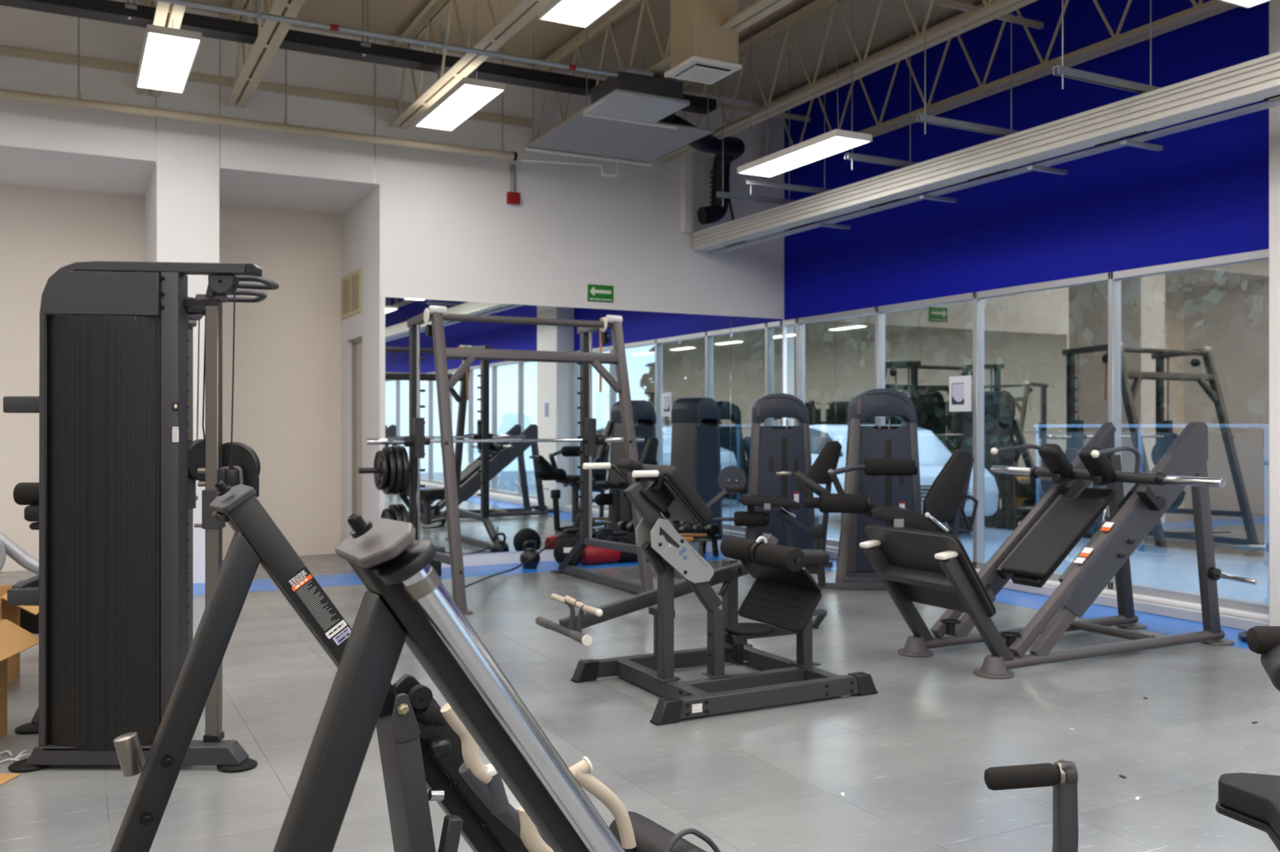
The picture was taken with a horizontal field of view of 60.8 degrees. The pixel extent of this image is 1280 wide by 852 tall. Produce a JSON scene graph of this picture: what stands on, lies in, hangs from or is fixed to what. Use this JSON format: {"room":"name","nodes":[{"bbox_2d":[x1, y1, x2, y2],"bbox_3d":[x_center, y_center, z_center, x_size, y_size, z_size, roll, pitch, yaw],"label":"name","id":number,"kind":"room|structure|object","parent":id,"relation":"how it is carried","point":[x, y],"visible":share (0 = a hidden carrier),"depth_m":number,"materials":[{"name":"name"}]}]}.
{"room":"gym","nodes":[
{"label":"gym","id":0,"kind":"room"},
{"bbox_2d":[0,183,340,572],"bbox_3d":[-7.474,-1.150,9.827,10.100,5.100,0.150,0,0,-28],"label":"wall","id":1,"kind":"structure","parent":0,"point":[286,382],"depth_m":11.52,"materials":[{"name":"paint"}]},
{"bbox_2d":[0,0,379,214],"bbox_3d":[-7.204,-3.010,8.935,9.750,1.380,1.680,0,0,-28],"label":"wall","id":2,"kind":"structure","parent":0,"point":[42,144],"depth_m":9.86,"materials":[{"name":"paint"}]},
{"bbox_2d":[155,13,220,169],"bbox_3d":[-4.004,-3.000,9.664,0.530,1.400,0.011,0,0,-28],"label":"trim","id":3,"kind":"structure","parent":2,"relation":"attached to","point":[220,14],"depth_m":9.78,"materials":[{"name":"grey"}]},
{"bbox_2d":[224,0,305,107],"bbox_3d":[0.598,-3.253,1.732,0.176,0.747,18.312,0,0,-28],"label":"joist","id":4,"kind":"object","parent":2,"relation":"attached to","point":[271,35],"visible":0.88,"depth_m":8.63,"materials":[{"name":"paint"}]},
{"bbox_2d":[152,0,623,77],"bbox_3d":[-4.833,-2.833,6.216,11.020,0.135,0.050,0,0,-28],"label":"pipe","id":5,"kind":"object","parent":4,"relation":"attached to","point":[258,14],"visible":1,"depth_m":7.79,"materials":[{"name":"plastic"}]},
{"bbox_2d":[340,40,395,542],"bbox_3d":[-2.821,-1.150,11.236,0.150,5.100,1.680,0,0,-28],"label":"wall","id":6,"kind":"structure","parent":0,"point":[367,228],"depth_m":10.79,"materials":[{"name":"paint"}]},
{"bbox_2d":[341,267,361,319],"bbox_3d":[-3.045,-1.385,11.480,0.018,0.450,0.880,0,0,-28],"label":"air vent","id":7,"kind":"object","parent":6,"relation":"in","point":[351,283],"visible":1,"depth_m":11.45,"materials":[{"name":"beige"}]},
{"bbox_2d":[351,337,362,529],"bbox_3d":[-2.903,0.240,11.419,0.075,2.320,0.680,0,0,-28],"label":"door","id":8,"kind":"structure","parent":6,"relation":"in","point":[357,344],"depth_m":11.63,"materials":[{"name":"beige paint"}]},
{"bbox_2d":[380,294,385,516],"bbox_3d":[-2.467,0.070,10.464,0.040,2.660,0.016,0,0,-28],"label":"trim","id":9,"kind":"structure","parent":6,"relation":"attached to","point":[382,296],"depth_m":10.46,"materials":[{"name":"paint"}]},
{"bbox_2d":[388,0,551,128],"bbox_3d":[1.913,-3.253,2.423,0.176,0.747,18.312,0,0,-28],"label":"joist","id":10,"kind":"object","parent":6,"relation":"attached to","point":[502,31],"visible":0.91,"depth_m":9.04,"materials":[{"name":"paint"}]},
{"bbox_2d":[414,2,506,131],"bbox_3d":[-1.552,-3.123,9.271,0.350,0.854,1.380,0,0,-28],"label":"light panel","id":11,"kind":"object","parent":10,"relation":"hanging from","point":[468,95],"visible":0.97,"depth_m":9.14,"materials":[{"name":"white"}]},
{"bbox_2d":[417,84,502,129],"bbox_3d":[-1.552,-2.705,9.271,0.322,0.011,1.352,0,0,-28],"label":"diffuser","id":12,"kind":"object","parent":11,"relation":"attached to","point":[461,101],"depth_m":9.19,"materials":[{"name":"plastic"}]},
{"bbox_2d":[537,0,622,28],"bbox_3d":[-0.200,-3.123,6.694,0.350,0.854,1.380,0,0,-28],"label":"light panel","id":13,"kind":"object","parent":10,"relation":"hanging from","point":[579,13],"visible":1,"depth_m":7.10,"materials":[{"name":"white"}]},
{"bbox_2d":[137,0,988,103],"bbox_3d":[1.981,-3.760,-3.450,14.700,0.120,32.450,0,0,-28],"label":"ceiling","id":14,"kind":"structure","parent":0,"point":[387,16],"depth_m":10.24,"materials":[{"name":"paint"}]},
{"bbox_2d":[0,0,517,160],"bbox_3d":[-5.762,-3.151,7.748,10.800,1.098,1.118,0,0,-28],"label":"pipe","id":15,"kind":"object","parent":14,"relation":"hanging from","point":[77,102],"visible":0.98,"depth_m":9.46,"materials":[{"name":"metal"}]},
{"bbox_2d":[520,158,618,177],"bbox_3d":[-0.691,-2.728,10.848,0.989,0.444,0.032,0,0,-15],"label":"pipe","id":16,"kind":"object","parent":15,"relation":"attached to","point":[522,159],"visible":0.76,"depth_m":10.86,"materials":[{"name":"white"}]},
{"bbox_2d":[525,26,715,165],"bbox_3d":[-0.038,-3.157,9.775,1.380,1.086,1.986,0,0,-28],"label":"air conditioner","id":17,"kind":"object","parent":14,"relation":"hanging from","point":[629,117],"depth_m":9.64,"materials":[{"name":"grey metal"}]},
{"bbox_2d":[675,115,745,224],"bbox_3d":[0.746,-2.594,11.160,0.559,0.910,2.389,0,0,12],"label":"flexible duct","id":18,"kind":"object","parent":17,"relation":"attached to","point":[734,148],"visible":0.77,"depth_m":11.83,"materials":[{"name":"black"}]},
{"bbox_2d":[664,0,742,84],"bbox_3d":[0.709,-3.142,8.148,0.970,1.117,0.430,0,0,-28],"label":"ceiling vent","id":19,"kind":"object","parent":14,"relation":"in","point":[703,51],"visible":0.98,"depth_m":7.89,"materials":[{"name":"metal"}]},
{"bbox_2d":[715,51,796,206],"bbox_3d":[1.179,-2.860,10.468,1.020,1.580,0.044,0,0,-28],"label":"strut","id":20,"kind":"object","parent":14,"relation":"hanging from","point":[722,194],"visible":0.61,"depth_m":10.43,"materials":[{"name":"grey"}]},
{"bbox_2d":[743,25,831,194],"bbox_3d":[1.413,-2.860,9.958,1.080,1.580,0.044,0,0,-28],"label":"strut","id":21,"kind":"object","parent":14,"relation":"hanging from","point":[750,182],"visible":0.61,"depth_m":9.87,"materials":[{"name":"grey"}]},
{"bbox_2d":[692,51,1279,254],"bbox_3d":[4.932,-2.021,4.041,0.310,0.218,18.170,0,0,-28],"label":"beam","id":22,"kind":"structure","parent":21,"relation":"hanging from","point":[1258,79],"depth_m":7.84,"materials":[{"name":"metal"}]},
{"bbox_2d":[817,222,850,229],"bbox_3d":[1.839,-1.899,10.340,0.370,0.029,0.044,0,0,-28],"label":"strut","id":23,"kind":"object","parent":22,"relation":"attached to","point":[820,224],"visible":1,"depth_m":10.32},
{"bbox_2d":[920,194,956,202],"bbox_3d":[2.490,-1.899,9.101,0.370,0.029,0.044,0,0,-28],"label":"strut","id":24,"kind":"object","parent":22,"relation":"attached to","point":[922,196],"visible":1,"depth_m":9.07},
{"bbox_2d":[1027,164,1067,174],"bbox_3d":[3.025,-1.899,8.082,0.370,0.029,0.044,0,0,-28],"label":"strut","id":25,"kind":"object","parent":22,"relation":"attached to","point":[1033,167],"visible":1,"depth_m":8.06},
{"bbox_2d":[1120,139,1163,151],"bbox_3d":[3.397,-1.899,7.374,0.370,0.029,0.044,0,0,-28],"label":"strut","id":26,"kind":"object","parent":22,"relation":"attached to","point":[1125,142],"visible":1,"depth_m":7.35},
{"bbox_2d":[737,0,872,177],"bbox_3d":[1.317,-2.873,8.936,0.350,1.354,1.380,0,0,-28],"label":"light panel","id":27,"kind":"object","parent":14,"relation":"hanging from","point":[835,141],"visible":0.94,"depth_m":8.81,"materials":[{"name":"white"}]},
{"bbox_2d":[740,136,868,176],"bbox_3d":[1.317,-2.205,8.936,0.322,0.011,1.352,0,0,-28],"label":"diffuser","id":28,"kind":"object","parent":27,"relation":"attached to","point":[819,148],"depth_m":8.86,"materials":[{"name":"plastic"}]},
{"bbox_2d":[844,0,918,169],"bbox_3d":[2.045,-2.860,8.980,0.870,1.580,0.044,0,0,-28],"label":"strut","id":29,"kind":"object","parent":14,"relation":"hanging from","point":[850,156],"visible":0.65,"depth_m":8.91,"materials":[{"name":"grey"}]},
{"bbox_2d":[916,0,1020,136],"bbox_3d":[2.455,-2.860,7.952,1.100,1.580,0.044,0,0,-28],"label":"strut","id":30,"kind":"object","parent":14,"relation":"hanging from","point":[924,118],"visible":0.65,"depth_m":7.91,"materials":[{"name":"grey"}]},
{"bbox_2d":[1053,0,1161,93],"bbox_3d":[3.017,-2.860,6.915,1.070,1.580,0.044,0,0,-28],"label":"strut","id":31,"kind":"object","parent":14,"relation":"hanging from","point":[1062,71],"visible":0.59,"depth_m":6.84,"materials":[{"name":"grey"}]},
{"bbox_2d":[1219,0,1271,8],"bbox_3d":[3.362,-2.873,5.041,0.350,1.354,1.380,0,0,-28],"label":"light panel","id":32,"kind":"object","parent":14,"relation":"hanging from","point":[1244,3],"visible":1,"depth_m":5.66,"materials":[{"name":"white"}]},
{"bbox_2d":[1227,0,1265,6],"bbox_3d":[3.362,-2.205,5.041,0.322,0.011,1.352,0,0,-28],"label":"diffuser","id":33,"kind":"object","parent":32,"relation":"attached to","point":[1238,2],"depth_m":5.66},
{"bbox_2d":[395,45,786,568],"bbox_3d":[-0.330,-1.150,11.708,4.700,5.100,0.200,0,0,-28],"label":"wall","id":34,"kind":"structure","parent":0,"point":[458,237],"depth_m":11.32,"materials":[{"name":"paint"}]},
{"bbox_2d":[0,44,532,127],"bbox_3d":[-6.072,-3.095,8.553,11.200,0.070,0.050,0,0,-28],"label":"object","id":35,"kind":"structure","parent":34,"relation":"attached to","point":[6,51],"depth_m":9.90,"materials":[{"name":"paint"}]},
{"bbox_2d":[192,551,728,595],"bbox_3d":[-4.871,1.399,8.794,13.550,0.001,0.740,0,0,-28],"label":"floor stripe","id":36,"kind":"object","parent":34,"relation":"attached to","point":[264,584],"depth_m":10.40,"materials":[{"name":"blue plastic"}]},
{"bbox_2d":[428,544,444,576],"bbox_3d":[-2.089,1.265,10.175,0.480,0.270,0.280,0,0,-28],"label":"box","id":37,"kind":"object","parent":36,"relation":"on","point":[437,566],"visible":0.17,"depth_m":10.15,"materials":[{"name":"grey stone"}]},
{"bbox_2d":[520,540,540,568],"bbox_3d":[-1.080,1.260,10.705,0.199,0.279,0.199,0,0,-28],"label":"kettlebell","id":38,"kind":"object","parent":36,"relation":"on","point":[527,553],"visible":0.98,"depth_m":10.64,"materials":[{"name":"black metal"}]},
{"bbox_2d":[553,537,583,565],"bbox_3d":[-0.702,1.250,10.761,0.298,0.308,0.311,0,0,-28],"label":"medicine ball","id":39,"kind":"object","parent":36,"relation":"on","point":[562,548],"visible":0.65,"depth_m":10.67,"materials":[{"name":"black rubber"}]},
{"bbox_2d":[580,536,638,564],"bbox_3d":[-0.261,1.258,11.124,0.760,0.284,0.220,0,0,-28],"label":"bag","id":40,"kind":"object","parent":36,"relation":"on","point":[592,555],"visible":0.56,"depth_m":10.98,"materials":[{"name":"leather"}]},
{"bbox_2d":[570,530,635,542],"bbox_3d":[-0.373,1.240,11.402,0.800,0.300,0.264,0,0,-28],"label":"bag","id":41,"kind":"object","parent":40,"relation":"on","point":[602,535],"visible":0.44,"depth_m":11.34,"materials":[{"name":"fabric"}]},
{"bbox_2d":[681,533,721,556],"bbox_3d":[0.431,1.288,11.656,0.840,0.225,0.329,0,0,-28],"label":"stand","id":42,"kind":"object","parent":36,"relation":"on","point":[714,541],"visible":0.35,"depth_m":11.70,"materials":[{"name":"black metal"}]},
{"bbox_2d":[671,523,692,537],"bbox_3d":[0.431,1.112,11.656,0.123,0.123,0.323,0,0,-28],"label":"dumbbell","id":43,"kind":"object","parent":42,"relation":"on","point":[684,529],"visible":0.59,"depth_m":11.53,"materials":[{"name":"black metal"}]},
{"bbox_2d":[684,522,704,533],"bbox_3d":[0.577,1.112,11.733,0.123,0.123,0.323,0,0,-22],"label":"dumbbell","id":44,"kind":"object","parent":42,"relation":"on","point":[696,529],"visible":0.56,"depth_m":11.59,"materials":[{"name":"black metal"}]},
{"bbox_2d":[681,533,721,538],"bbox_3d":[0.431,1.188,11.656,0.840,0.025,0.320,0,0,-28],"label":"shelf","id":45,"kind":"object","parent":42,"relation":"attached to","point":[708,536],"depth_m":11.66,"materials":[{"name":"brown wood"}]},
{"bbox_2d":[695,523,719,535],"bbox_3d":[0.723,1.112,11.810,0.123,0.123,0.323,0,0,-28],"label":"dumbbell","id":46,"kind":"object","parent":42,"relation":"on","point":[711,529],"visible":0.59,"depth_m":11.68,"materials":[{"name":"black metal"}]},
{"bbox_2d":[506,164,519,204],"bbox_3d":[-1.284,-2.453,11.061,0.130,0.395,0.060,0,0,-28],"label":"alarm box","id":47,"kind":"object","parent":34,"relation":"attached to","point":[513,197],"visible":1,"depth_m":11.04,"materials":[{"name":"red paint"}]},
{"bbox_2d":[385,297,730,555],"bbox_3d":[-0.717,0.018,11.386,3.915,2.517,0.012,0,0,-28],"label":"wall mirror","id":48,"kind":"object","parent":34,"relation":"attached to","point":[510,495],"visible":0.58,"depth_m":11.26,"materials":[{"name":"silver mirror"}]},
{"bbox_2d":[587,284,613,302],"bbox_3d":[-0.416,-1.405,11.542,0.300,0.179,0.016,0,0,-28],"label":"exit sign","id":49,"kind":"object","parent":34,"relation":"attached to","point":[596,293],"visible":1,"depth_m":11.54,"materials":[{"name":"green"}]},
{"bbox_2d":[528,0,793,144],"bbox_3d":[3.188,-3.253,3.092,0.176,0.747,18.312,0,0,-28],"label":"joist","id":50,"kind":"object","parent":34,"relation":"attached to","point":[761,9],"visible":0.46,"depth_m":9.43,"materials":[{"name":"paint"}]},
{"bbox_2d":[0,0,716,114],"bbox_3d":[-4.818,-3.110,7.726,12.450,0.100,0.200,0,0,-28],"label":"cable tray","id":51,"kind":"object","parent":50,"relation":"attached to","point":[108,11],"visible":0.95,"depth_m":8.86,"materials":[{"name":"black"}]},
{"bbox_2d":[917,0,1043,29],"bbox_3d":[-2.889,-3.342,5.825,14.100,0.045,0.040,0,0,-28],"label":"bar","id":52,"kind":"object","parent":50,"relation":"attached to","point":[962,6],"visible":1,"depth_m":8.74,"materials":[{"name":"paint"}]},
{"bbox_2d":[680,151,694,233],"bbox_3d":[0.532,-2.665,11.991,0.150,1.070,0.100,0,0,-28],"label":"wall panel","id":53,"kind":"object","parent":34,"relation":"attached to","point":[687,161],"depth_m":11.95,"materials":[{"name":"metal"}]},
{"bbox_2d":[730,315,782,538],"bbox_3d":[1.337,0.018,12.464,0.716,2.517,0.012,0,0,-28],"label":"window","id":54,"kind":"structure","parent":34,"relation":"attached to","point":[756,343],"depth_m":12.39,"materials":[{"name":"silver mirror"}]},
{"bbox_2d":[653,0,1037,162],"bbox_3d":[4.481,-3.253,3.771,0.176,0.747,18.312,0,0,-28],"label":"joist","id":55,"kind":"object","parent":34,"relation":"attached to","point":[991,11],"visible":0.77,"depth_m":9.30,"materials":[{"name":"paint"}]},
{"bbox_2d":[716,102,810,121],"bbox_3d":[-4.386,-3.362,8.676,14.100,0.045,0.040,0,0,-28],"label":"bar","id":56,"kind":"object","parent":55,"relation":"attached to","point":[728,106],"visible":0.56,"depth_m":11.60,"materials":[{"name":"paint"}]},
{"bbox_2d":[755,0,1239,156],"bbox_3d":[5.641,-3.253,4.380,0.176,0.747,18.312,0,0,-28],"label":"joist","id":57,"kind":"object","parent":34,"relation":"attached to","point":[1199,11],"visible":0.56,"depth_m":9.14,"materials":[{"name":"paint"}]},
{"bbox_2d":[824,558,1249,649],"bbox_3d":[8.287,1.399,-1.059,0.590,0.001,30.420,0,0,-28],"label":"trim","id":58,"kind":"structure","parent":34,"relation":"attached to","point":[1154,623],"depth_m":8.00,"materials":[{"name":"blue plastic"}]},
{"bbox_2d":[825,545,1268,631],"bbox_3d":[8.750,1.363,-0.929,0.370,0.075,30.620,0,0,-28],"label":"trim","id":59,"kind":"structure","parent":34,"relation":"attached to","point":[1186,614],"depth_m":8.05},
{"bbox_2d":[0,554,1279,851],"bbox_3d":[1.981,1.460,-3.450,14.700,0.120,32.450,0,0,-28],"label":"floor","id":60,"kind":"structure","parent":0,"point":[909,759],"depth_m":4.89,"materials":[{"name":"concrete"}]},
{"bbox_2d":[0,773,21,786],"bbox_3d":[-2.764,1.393,4.272,0.560,0.012,0.240,0,0,2],"label":"cardboard sheet","id":61,"kind":"object","parent":60,"relation":"on","point":[4,778],"visible":1,"depth_m":4.33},
{"bbox_2d":[0,750,31,764],"bbox_3d":[-2.665,1.388,4.567,0.274,0.023,0.180,0,0,-28],"label":"plastic wrap","id":62,"kind":"object","parent":60,"relation":"on","point":[19,756],"visible":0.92,"depth_m":4.58,"materials":[{"name":"grey"}]},
{"bbox_2d":[0,619,38,737],"bbox_3d":[-3.065,1.139,4.630,0.781,0.522,0.602,0,0,-8],"label":"cardboard box","id":63,"kind":"object","parent":60,"relation":"on","point":[14,639],"visible":0.9,"depth_m":4.89,"materials":[{"name":"cardboard"}]},
{"bbox_2d":[0,585,39,686],"bbox_3d":[-3.663,1.149,5.800,0.861,0.502,0.602,0,0,-20],"label":"cardboard box","id":64,"kind":"object","parent":60,"relation":"on","point":[11,613],"visible":0.4,"depth_m":5.94,"materials":[{"name":"cardboard"}]},
{"bbox_2d":[0,531,39,574],"bbox_3d":[-4.211,0.894,7.559,1.230,1.012,0.400,0,0,-28],"label":"exercise bike","id":65,"kind":"object","parent":60,"relation":"on","point":[7,547],"visible":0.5,"depth_m":7.48,"materials":[{"name":"silver metal"}]},
{"bbox_2d":[16,580,39,634],"bbox_3d":[-3.432,1.150,6.613,0.729,0.499,0.320,0,0,-28],"label":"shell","id":66,"kind":"object","parent":60,"relation":"on","point":[29,622],"visible":0.02,"depth_m":6.36,"materials":[{"name":"black plastic"}]},
{"bbox_2d":[3,260,279,773],"bbox_3d":[-2.281,0.363,4.912,1.018,2.074,1.564,0,0,-31],"label":"cable machine","id":67,"kind":"object","parent":60,"relation":"on","point":[112,504],"visible":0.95,"depth_m":4.44,"materials":[{"name":"grey"}]},
{"bbox_2d":[144,8,219,583],"bbox_3d":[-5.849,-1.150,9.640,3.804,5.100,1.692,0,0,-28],"label":"column","id":68,"kind":"object","parent":60,"relation":"on","point":[182,196],"visible":0.29,"depth_m":9.69,"materials":[{"name":"paint"}]},
{"bbox_2d":[137,0,186,97],"bbox_3d":[-0.026,-3.253,1.405,0.176,0.747,18.312,0,0,-28],"label":"joist","id":69,"kind":"object","parent":68,"relation":"attached to","point":[176,11],"visible":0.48,"depth_m":7.71,"materials":[{"name":"paint"}]},
{"bbox_2d":[135,18,201,93],"bbox_3d":[-3.534,-3.123,8.140,0.350,0.854,1.380,0,0,-28],"label":"light panel","id":70,"kind":"object","parent":69,"relation":"hanging from","point":[168,55],"visible":0.97,"depth_m":8.00,"materials":[{"name":"white"}]},
{"bbox_2d":[111,480,720,851],"bbox_3d":[-0.440,0.759,2.058,1.455,1.282,1.229,0,0,-32],"label":"exercise machine","id":71,"kind":"object","parent":60,"relation":"on","point":[424,746],"visible":1,"depth_m":2.22,"materials":[{"name":"black metal"}]},
{"bbox_2d":[288,570,306,586],"bbox_3d":[-0.751,0.335,2.392,0.040,0.035,0.002,0,0,-32],"label":"print","id":72,"kind":"object","parent":71,"relation":"on","point":[303,571],"depth_m":2.39},
{"bbox_2d":[294,578,307,589],"bbox_3d":[-0.744,0.346,2.396,0.029,0.022,0.002,0,0,-32],"label":"print","id":73,"kind":"object","parent":71,"relation":"on","point":[305,580],"depth_m":2.40},
{"bbox_2d":[296,581,338,631],"bbox_3d":[-0.714,0.398,2.416,0.096,0.114,0.002,0,0,-32],"label":"print","id":74,"kind":"object","parent":71,"relation":"attached to","point":[310,581],"depth_m":2.41},
{"bbox_2d":[328,623,342,635],"bbox_3d":[-0.680,0.455,2.436,0.033,0.024,0.002,0,0,-32],"label":"print","id":75,"kind":"object","parent":71,"relation":"on","point":[340,626],"depth_m":2.43},
{"bbox_2d":[335,629,349,643],"bbox_3d":[-0.667,0.471,2.444,0.033,0.030,0.002,0,0,-32],"label":"print","id":76,"kind":"object","parent":71,"relation":"attached to","point":[348,634],"depth_m":2.44},
{"bbox_2d":[358,305,653,614],"bbox_3d":[-1.016,0.221,9.304,2.590,2.357,1.900,0,0,-28],"label":"machine","id":77,"kind":"object","parent":60,"relation":"on","point":[588,439],"visible":0.95,"depth_m":9.13,"materials":[{"name":"grey"}]},
{"bbox_2d":[373,450,388,490],"bbox_3d":[-2.163,0.370,9.097,0.042,0.329,0.329,0,0,-28],"label":"weight plate","id":78,"kind":"object","parent":77,"relation":"on","point":[380,461],"visible":0.96,"depth_m":9.03,"materials":[{"name":"black metal"}]},
{"bbox_2d":[380,508,394,519],"bbox_3d":[-2.114,0.855,9.123,0.042,0.329,0.329,0,0,-28],"label":"weight plate","id":79,"kind":"object","parent":77,"relation":"on","point":[387,513],"visible":0.17,"depth_m":9.08,"materials":[{"name":"black metal"}]},
{"bbox_2d":[382,446,395,494],"bbox_3d":[-2.114,0.370,9.123,0.042,0.398,0.398,0,0,-28],"label":"weight plate","id":80,"kind":"object","parent":77,"relation":"on","point":[388,451],"visible":0.57,"depth_m":9.00,"materials":[{"name":"black metal"}]},
{"bbox_2d":[387,504,402,521],"bbox_3d":[-2.065,0.855,9.148,0.042,0.398,0.398,0,0,-28],"label":"weight plate","id":81,"kind":"object","parent":77,"relation":"on","point":[396,511],"visible":0.14,"depth_m":9.05,"materials":[{"name":"black metal"}]},
{"bbox_2d":[390,445,403,494],"bbox_3d":[-2.065,0.370,9.148,0.042,0.408,0.408,0,0,-28],"label":"weight plate","id":82,"kind":"object","parent":77,"relation":"on","point":[399,470],"visible":0.37,"depth_m":9.00,"materials":[{"name":"black metal"}]},
{"bbox_2d":[396,503,408,522],"bbox_3d":[-2.017,0.855,9.174,0.042,0.398,0.398,0,0,-28],"label":"weight plate","id":83,"kind":"object","parent":77,"relation":"on","point":[405,518],"visible":0.14,"depth_m":9.05,"materials":[{"name":"black metal"}]},
{"bbox_2d":[397,445,409,494],"bbox_3d":[-2.017,0.370,9.174,0.042,0.408,0.408,0,0,-28],"label":"weight plate","id":84,"kind":"object","parent":77,"relation":"on","point":[405,459],"visible":0.34,"depth_m":9.02,"materials":[{"name":"black metal"}]},
{"bbox_2d":[465,540,554,587],"bbox_3d":[-1.249,1.232,9.486,0.360,0.279,2.194,0,0,14],"label":"rope","id":85,"kind":"object","parent":60,"relation":"on","point":[553,541],"visible":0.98,"depth_m":10.27,"materials":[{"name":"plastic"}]},
{"bbox_2d":[679,533,711,557],"bbox_3d":[0.510,1.231,10.794,0.381,0.338,0.160,0,0,-28],"label":"bench","id":86,"kind":"object","parent":60,"relation":"on","point":[689,540],"visible":0.59,"depth_m":10.80,"materials":[{"name":"brown wood"}]},
{"bbox_2d":[535,458,877,725],"bbox_3d":[0.335,0.784,5.849,1.476,1.231,1.124,0,0,-28],"label":"machine","id":87,"kind":"object","parent":60,"relation":"on","point":[784,596],"visible":1,"depth_m":5.64,"materials":[{"name":"grey"}]},
{"bbox_2d":[637,475,702,524],"bbox_3d":[0.143,0.369,5.564,0.226,0.249,0.340,0,0,-28],"label":"pad","id":88,"kind":"object","parent":87,"relation":"on","point":[673,496],"depth_m":5.46,"materials":[{"name":"black leather"}]},
{"bbox_2d":[690,548,709,568],"bbox_3d":[0.307,0.679,5.576,0.109,0.108,0.001,0,0,-28],"label":"print","id":89,"kind":"object","parent":87,"relation":"attached to","point":[697,562],"depth_m":5.57,"materials":[{"name":"grey"}]},
{"bbox_2d":[706,393,841,568],"bbox_3d":[1.310,0.528,11.063,1.354,1.745,1.376,0,0,0],"label":"machine","id":90,"kind":"object","parent":60,"relation":"on","point":[775,504],"visible":0.87,"depth_m":11.38,"materials":[{"name":"grey"}]},
{"bbox_2d":[751,393,808,423],"bbox_3d":[1.482,-0.187,11.555,0.658,0.315,0.575,0,0,-28],"label":"hood","id":91,"kind":"object","parent":90,"relation":"attached to","point":[775,405],"depth_m":11.37,"materials":[{"name":"grey"}]},
{"bbox_2d":[800,549,829,629],"bbox_3d":[1.080,1.135,7.560,0.420,0.530,0.280,0,0,0],"label":"bench","id":92,"kind":"object","parent":60,"relation":"on","point":[815,558],"visible":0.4,"depth_m":7.50,"materials":[{"name":"black"}]},
{"bbox_2d":[775,388,977,590],"bbox_3d":[2.013,0.528,9.638,1.721,1.737,1.319,0,0,0],"label":"machine","id":93,"kind":"object","parent":60,"relation":"on","point":[882,485],"visible":0.94,"depth_m":9.59,"materials":[{"name":"grey"}]},
{"bbox_2d":[847,388,916,422],"bbox_3d":[2.240,-0.187,10.112,0.658,0.315,0.575,0,0,-28],"label":"hood","id":94,"kind":"object","parent":93,"relation":"attached to","point":[865,404],"depth_m":9.93,"materials":[{"name":"grey"}]},
{"bbox_2d":[859,422,1257,679],"bbox_3d":[2.656,0.687,6.707,2.565,1.426,1.666,0,0,-45],"label":"hack squat","id":95,"kind":"object","parent":60,"relation":"on","point":[935,569],"visible":1,"depth_m":6.66,"materials":[{"name":"grey"}]},
{"bbox_2d":[983,626,1279,851],"bbox_3d":[1.418,0.941,2.362,1.323,0.919,0.588,0,0,0],"label":"machine","id":96,"kind":"object","parent":60,"relation":"on","point":[1252,800],"visible":1,"depth_m":2.44,"materials":[{"name":"black metal"}]},
{"bbox_2d":[1260,644,1279,691],"bbox_3d":[1.533,0.570,2.574,0.100,0.121,0.123,0,0,14],"label":"socket","id":97,"kind":"object","parent":96,"relation":"attached to","point":[1270,654],"depth_m":2.57,"materials":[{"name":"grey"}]},
{"bbox_2d":[784,0,1268,319],"bbox_3d":[8.852,-2.460,-0.876,0.140,2.480,30.620,0,0,-28],"label":"wall","id":98,"kind":"structure","parent":0,"point":[1205,194],"depth_m":9.32,"materials":[{"name":"paint"}]},
{"bbox_2d":[782,318,801,426],"bbox_3d":[1.762,0.037,12.477,0.100,2.515,0.305,0,0,-28],"label":"window","id":99,"kind":"structure","parent":98,"relation":"in","point":[793,328],"depth_m":12.46,"materials":[{"name":"glass"}]},
{"bbox_2d":[797,306,881,546],"bbox_3d":[2.146,0.037,11.746,0.100,2.515,1.395,0,0,-28],"label":"window","id":100,"kind":"structure","parent":98,"relation":"in","point":[842,351],"depth_m":11.77,"materials":[{"name":"glass"}]},
{"bbox_2d":[876,292,980,567],"bbox_3d":[2.780,0.037,10.538,0.100,2.515,1.385,0,0,-28],"label":"window","id":101,"kind":"structure","parent":98,"relation":"in","point":[925,343],"depth_m":10.40,"materials":[{"name":"glass"}]},
{"bbox_2d":[949,375,971,411],"bbox_3d":[2.977,-0.300,10.141,0.006,0.330,0.280,0,0,-28],"label":"poster","id":102,"kind":"object","parent":101,"relation":"attached to","point":[960,387],"visible":1,"depth_m":10.13,"materials":[{"name":"white paper"}]},
{"bbox_2d":[951,383,964,401],"bbox_3d":[2.964,-0.300,10.162,0.002,0.200,0.160,0,0,-28],"label":"picture","id":103,"kind":"object","parent":102,"relation":"attached to","point":[957,389],"depth_m":10.16,"materials":[{"name":"grey"}]},
{"bbox_2d":[974,271,1116,590],"bbox_3d":[3.436,0.037,9.289,0.100,2.515,1.485,0,0,-28],"label":"window","id":104,"kind":"structure","parent":98,"relation":"in","point":[1048,349],"depth_m":9.31,"materials":[{"name":"glass"}]},
{"bbox_2d":[1111,248,1268,614],"bbox_3d":[4.091,0.037,8.041,0.100,2.515,1.385,0,0,-28],"label":"window","id":105,"kind":"structure","parent":98,"relation":"in","point":[1193,335],"depth_m":7.96,"materials":[{"name":"glass"}]},
{"bbox_2d":[1268,0,1279,626],"bbox_3d":[4.562,-1.150,6.961,0.450,5.100,0.846,0,0,-28],"label":"wall column","id":106,"kind":"structure","parent":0,"point":[1273,5],"depth_m":7.20,"materials":[{"name":"paint"}]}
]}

